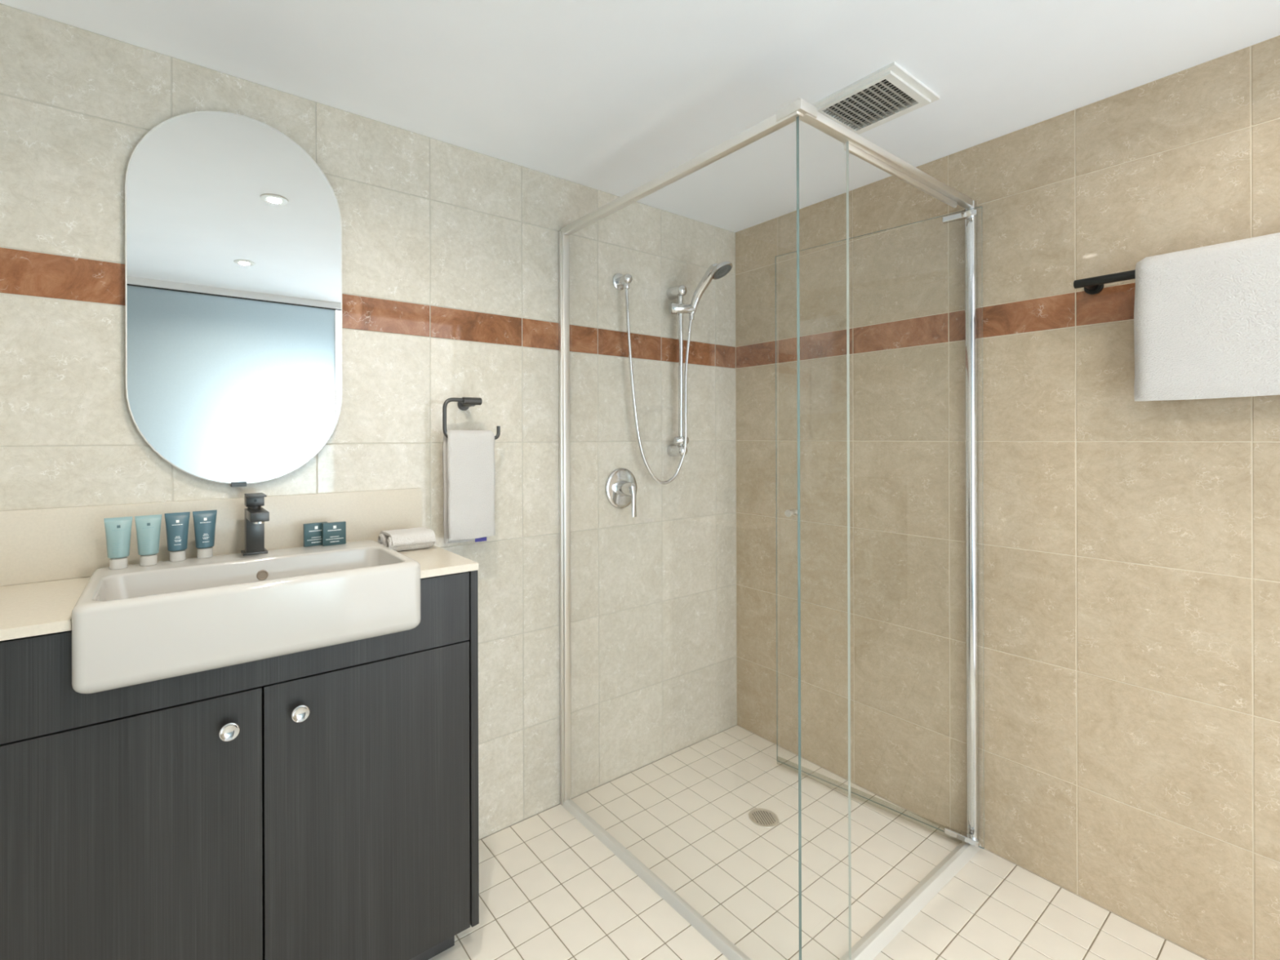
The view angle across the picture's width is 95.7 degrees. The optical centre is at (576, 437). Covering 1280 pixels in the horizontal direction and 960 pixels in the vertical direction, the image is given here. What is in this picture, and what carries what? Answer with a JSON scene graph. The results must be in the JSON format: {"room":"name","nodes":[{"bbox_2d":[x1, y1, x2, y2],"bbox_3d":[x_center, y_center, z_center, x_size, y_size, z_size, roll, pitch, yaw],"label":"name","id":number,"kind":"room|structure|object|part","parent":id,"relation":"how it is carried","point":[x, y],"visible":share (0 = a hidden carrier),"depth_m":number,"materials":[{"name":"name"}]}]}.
{"room":"bathroom","nodes":[
{"label":"bathroom","id":0,"kind":"room"},
{"bbox_2d":[0,3,737,839],"bbox_3d":[-0.404,0.237,1.723,2.740,2.220,0.060,0,0,-36],"label":"wall","id":1,"kind":"structure","parent":0,"point":[450,252],"depth_m":1.77,"materials":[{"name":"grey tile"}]},
{"bbox_2d":[0,488,422,586],"bbox_3d":[-0.946,0.220,1.291,1.234,0.149,0.012,0,0,-36],"label":"backsplash","id":2,"kind":"structure","parent":1,"relation":"attached to","point":[51,544],"depth_m":1.30,"materials":[{"name":"beige stone"}]},
{"bbox_2d":[124,111,342,486],"bbox_3d":[-0.802,-0.329,1.389,0.449,0.890,0.020,0,0,-36],"label":"wall mirror","id":3,"kind":"object","parent":1,"relation":"attached to","point":[233,231],"visible":1,"depth_m":1.37,"materials":[{"name":"silver mirror"}]},
{"bbox_2d":[442,396,500,439],"bbox_3d":[-0.320,-0.056,1.697,0.181,0.126,0.080,0,0,-36],"label":"towel ring","id":4,"kind":"object","parent":1,"relation":"attached to","point":[464,403],"visible":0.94,"depth_m":1.66,"materials":[{"name":"black metal"}]},
{"bbox_2d":[442,430,495,543],"bbox_3d":[-0.310,0.142,1.667,0.148,0.328,0.051,0,0,-36],"label":"hand towel","id":5,"kind":"object","parent":4,"relation":"hanging from","point":[468,455],"visible":1,"depth_m":1.64,"materials":[{"name":"white fabric"}]},
{"bbox_3d":[-0.304,-0.106,1.672,0.057,0.022,0.022,0,0,-36],"label":"arm","id":6,"kind":"part","parent":4,"relation":"part of"},
{"bbox_2d":[605,467,637,516],"bbox_3d":[0.183,0.194,2.058,0.146,0.169,0.076,0,0,-36],"label":"shower mixer","id":7,"kind":"object","parent":1,"relation":"attached to","point":[621,486],"visible":1,"depth_m":2.06,"materials":[{"name":"silver metal"}]},
{"bbox_3d":[0.201,0.224,2.033,0.035,0.108,0.016,0,0,-36],"label":"lever","id":8,"kind":"part","parent":7,"relation":"part of","materials":[{"name":"silver metal"}]},
{"bbox_2d":[612,273,632,290],"bbox_3d":[0.171,-0.561,2.059,0.060,0.064,0.062,0,0,-36],"label":"outlet","id":9,"kind":"object","parent":1,"relation":"attached to","point":[620,282],"visible":1,"depth_m":2.06,"materials":[{"name":"silver metal"}]},
{"bbox_2d":[666,284,694,456],"bbox_3d":[0.395,-0.255,2.208,0.093,0.655,0.085,0,0,-12],"label":"shower rail","id":10,"kind":"object","parent":1,"relation":"attached to","point":[680,308],"visible":0.99,"depth_m":2.19,"materials":[{"name":"silver metal"}]},
{"bbox_2d":[624,261,732,484],"bbox_3d":[0.368,-0.231,2.123,0.390,0.808,0.167,0,0,1],"label":"shower","id":11,"kind":"object","parent":10,"relation":"attached to","point":[715,271],"visible":0.99,"depth_m":2.11,"materials":[{"name":"silver metal"}]},
{"bbox_3d":[0.478,-0.553,2.143,0.039,0.164,0.151,0,0,-36],"label":"handle","id":12,"kind":"part","parent":11,"relation":"part of","materials":[{"name":"silver metal"}]},
{"bbox_3d":[0.396,-0.250,2.194,0.019,0.630,0.019,0,0,-36],"label":"rail","id":13,"kind":"part","parent":10,"relation":"part of","materials":[{"name":"silver metal"}]},
{"bbox_2d":[0,0,1279,232],"bbox_3d":[0.289,-0.925,0.746,2.740,0.100,2.460,0,0,-36],"label":"ceiling","id":14,"kind":"structure","parent":0,"point":[610,96],"depth_m":1.34,"materials":[{"name":"paint"}]},
{"bbox_2d":[812,61,939,134],"bbox_3d":[0.775,-0.869,1.497,0.237,0.014,0.209,0,0,-36],"label":"ceiling vent","id":15,"kind":"object","parent":14,"relation":"in","point":[890,92],"visible":0.98,"depth_m":1.48,"materials":[{"name":"white plastic"}]},
{"bbox_2d":[823,80,915,128],"bbox_3d":[0.764,-0.865,1.504,0.172,0.003,0.166,0,0,-36],"label":"grille","id":16,"kind":"object","parent":15,"relation":"attached to","point":[873,103],"depth_m":1.50,"materials":[{"name":"plastic"}]},
{"bbox_2d":[428,724,1206,959],"bbox_3d":[0.321,1.285,0.764,2.680,0.120,2.460,0,0,-36],"label":"floor","id":17,"kind":"structure","parent":0,"point":[549,889],"depth_m":1.59,"materials":[{"name":"tile"}]},
{"bbox_2d":[0,569,479,959],"bbox_3d":[-0.833,0.770,1.135,1.232,0.916,0.391,0,0,-36],"label":"vanity cabinet","id":18,"kind":"object","parent":17,"relation":"on","point":[322,803],"visible":0.95,"depth_m":1.08,"materials":[{"name":"grey laminate"}]},
{"bbox_3d":[-0.774,0.806,0.975,0.426,0.664,0.018,0,0,-36],"label":"door","id":19,"kind":"part","parent":18,"relation":"part of","materials":[{"name":"grey laminate"}]},
{"bbox_3d":[-0.634,0.533,1.051,0.033,0.033,0.022,0,0,-36],"label":"knob","id":20,"kind":"part","parent":18,"relation":"part of","materials":[{"name":"silver metal"}]},
{"bbox_2d":[0,545,479,640],"bbox_3d":[-0.840,0.302,1.142,1.233,0.016,0.376,0,0,-36],"label":"countertop","id":21,"kind":"structure","parent":18,"relation":"on","point":[44,607],"depth_m":1.06,"materials":[{"name":"beige stone"}]},
{"bbox_2d":[71,540,421,693],"bbox_3d":[-0.669,0.343,1.222,0.576,0.149,0.357,0,0,-36],"label":"basin","id":22,"kind":"object","parent":21,"relation":"in","point":[135,624],"visible":1,"depth_m":1.09,"materials":[{"name":"white ceramic"}]},
{"bbox_2d":[103,516,132,569],"bbox_3d":[-0.947,0.217,1.192,0.035,0.104,0.034,0,0,1],"label":"toiletry tube","id":23,"kind":"object","parent":22,"relation":"on","point":[117,530],"visible":1,"depth_m":1.18,"materials":[{"name":"teal plastic"}]},
{"bbox_2d":[134,514,161,565],"bbox_3d":[-0.908,0.217,1.223,0.035,0.104,0.034,0,0,4],"label":"toiletry tube","id":24,"kind":"object","parent":22,"relation":"on","point":[148,527],"visible":1,"depth_m":1.21,"materials":[{"name":"teal plastic"}]},
{"bbox_2d":[164,511,190,561],"bbox_3d":[-0.876,0.216,1.266,0.035,0.104,0.034,0,0,5],"label":"toiletry tube","id":25,"kind":"object","parent":22,"relation":"on","point":[176,523],"visible":1,"depth_m":1.26,"materials":[{"name":"teal plastic"}]},
{"bbox_2d":[192,510,217,558],"bbox_3d":[-0.837,0.216,1.299,0.035,0.104,0.034,0,0,3],"label":"toiletry tube","id":26,"kind":"object","parent":22,"relation":"on","point":[204,522],"visible":1,"depth_m":1.29,"materials":[{"name":"teal plastic"}]},
{"bbox_2d":[240,493,269,555],"bbox_3d":[-0.729,0.199,1.313,0.051,0.139,0.120,0,0,-36],"label":"tap","id":27,"kind":"object","parent":22,"relation":"on","point":[255,516],"visible":1,"depth_m":1.32,"materials":[{"name":"black metal"}]},
{"bbox_3d":[-0.751,0.266,1.343,0.051,0.006,0.044,0,0,-36],"label":"plate","id":28,"kind":"part","parent":27,"relation":"part of","materials":[{"name":"black metal"}]},
{"bbox_3d":[-0.739,0.132,1.326,0.037,0.004,0.078,0,0,-36],"label":"lever","id":29,"kind":"part","parent":27,"relation":"part of","materials":[{"name":"black metal"}]},
{"bbox_3d":[-0.718,0.174,1.296,0.037,0.020,0.080,0,0,-36],"label":"spout","id":30,"kind":"part","parent":27,"relation":"part of","materials":[{"name":"black metal"}]},
{"bbox_2d":[302,521,327,546],"bbox_3d":[-0.650,0.240,1.436,0.055,0.056,0.011,0,0,-39],"label":"soap box","id":31,"kind":"object","parent":22,"relation":"on","point":[312,531],"visible":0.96,"depth_m":1.43,"materials":[{"name":"teal cardboard"}]},
{"bbox_2d":[321,521,346,546],"bbox_3d":[-0.608,0.240,1.445,0.055,0.056,0.011,0,0,-38],"label":"soap box","id":32,"kind":"object","parent":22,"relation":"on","point":[332,533],"visible":1,"depth_m":1.44,"materials":[{"name":"teal cardboard"}]},
{"bbox_2d":[377,526,435,551],"bbox_3d":[-0.449,0.269,1.525,0.127,0.050,0.110,0,0,-36],"label":"rolled towel","id":33,"kind":"object","parent":21,"relation":"on","point":[415,538],"visible":0.97,"depth_m":1.49,"materials":[{"name":"white fabric"}]},
{"bbox_3d":[-0.538,0.532,1.120,0.033,0.033,0.022,0,0,-36],"label":"knob","id":34,"kind":"part","parent":18,"relation":"part of","materials":[{"name":"silver metal"}]},
{"bbox_3d":[-0.425,0.805,1.224,0.422,0.664,0.018,0,0,-36],"label":"door","id":35,"kind":"part","parent":18,"relation":"part of","materials":[{"name":"grey laminate"}]},
{"bbox_3d":[-0.345,0.724,1.496,0.018,0.828,0.371,0,0,-36],"label":"panel","id":36,"kind":"part","parent":18,"relation":"part of","materials":[{"name":"grey laminate"}]},
{"bbox_2d":[748,808,778,827],"bbox_3d":[0.602,1.223,1.857,0.094,0.003,0.094,0,0,-36],"label":"floor drain","id":37,"kind":"object","parent":17,"relation":"on","point":[762,817],"visible":1,"depth_m":1.85,"materials":[{"name":"metal"}]},
{"bbox_2d":[558,97,984,959],"bbox_3d":[0.580,0.258,1.817,0.907,1.932,0.929,0,0,-36],"label":"screen","id":38,"kind":"object","parent":17,"relation":"on","point":[885,931],"visible":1,"depth_m":1.70,"materials":[{"name":"silver glass"}]},
{"bbox_3d":[0.222,1.217,1.577,0.040,0.017,0.899,0,0,-36],"label":"sill","id":39,"kind":"part","parent":38,"relation":"part of","materials":[{"name":"metal"}]},
{"bbox_3d":[0.218,-0.691,1.571,0.024,0.024,0.874,0,0,-36],"label":"header rail","id":40,"kind":"part","parent":38,"relation":"part of","materials":[{"name":"metal"}]},
{"bbox_3d":[0.768,0.272,2.079,0.027,0.026,0.026,0,0,-36],"label":"knob","id":41,"kind":"part","parent":38,"relation":"part of","materials":[{"name":"metal"}]},
{"bbox_3d":[0.789,0.272,2.103,0.027,0.026,0.026,0,0,-36],"label":"knob","id":42,"kind":"part","parent":38,"relation":"part of","materials":[{"name":"metal"}]},
{"bbox_3d":[0.217,0.259,1.579,0.006,1.902,0.872,0,0,-36],"label":"fixed panel","id":43,"kind":"part","parent":38,"relation":"part of","materials":[{"name":"clear glass"}]},
{"bbox_3d":[0.549,0.257,1.276,0.194,1.902,0.006,0,0,-36],"label":"return panel","id":44,"kind":"part","parent":38,"relation":"part of","materials":[{"name":"clear glass"}]},
{"bbox_3d":[0.959,0.261,1.903,0.006,1.864,0.637,0,0,-44],"label":"door","id":45,"kind":"part","parent":38,"relation":"part of","materials":[{"name":"clear glass"}]},
{"bbox_3d":[0.824,-0.695,1.472,0.847,0.020,0.023,0,0,-36],"label":"header rail","id":46,"kind":"part","parent":38,"relation":"part of","materials":[{"name":"metal"}]},
{"bbox_3d":[0.829,1.213,1.476,0.903,0.020,0.046,0,0,-36],"label":"sill","id":47,"kind":"part","parent":38,"relation":"part of","materials":[{"name":"metal"}]},
{"bbox_3d":[1.182,0.249,1.727,0.030,1.910,0.030,0,0,-36],"label":"hinge post","id":48,"kind":"part","parent":38,"relation":"part of","materials":[{"name":"silver metal"}]},
{"bbox_2d":[735,35,1279,959],"bbox_3d":[1.401,0.232,1.501,0.060,2.220,2.401,0,0,-36],"label":"wall","id":49,"kind":"structure","parent":0,"point":[1129,683],"depth_m":1.60,"materials":[{"name":"tile"}]},
{"bbox_2d":[1073,269,1135,294],"bbox_3d":[1.489,-0.395,1.252,0.080,0.039,0.622,0,0,-36],"label":"towel rail","id":50,"kind":"object","parent":49,"relation":"attached to","point":[1095,285],"visible":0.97,"depth_m":1.45,"materials":[{"name":"black metal"}]},
{"bbox_2d":[1133,232,1279,400],"bbox_3d":[1.483,-0.259,1.212,0.078,0.344,0.446,0,0,-36],"label":"bath towel","id":51,"kind":"object","parent":50,"relation":"hanging from","point":[1206,319],"visible":1,"depth_m":1.27,"materials":[{"name":"white fabric"}]}
]}

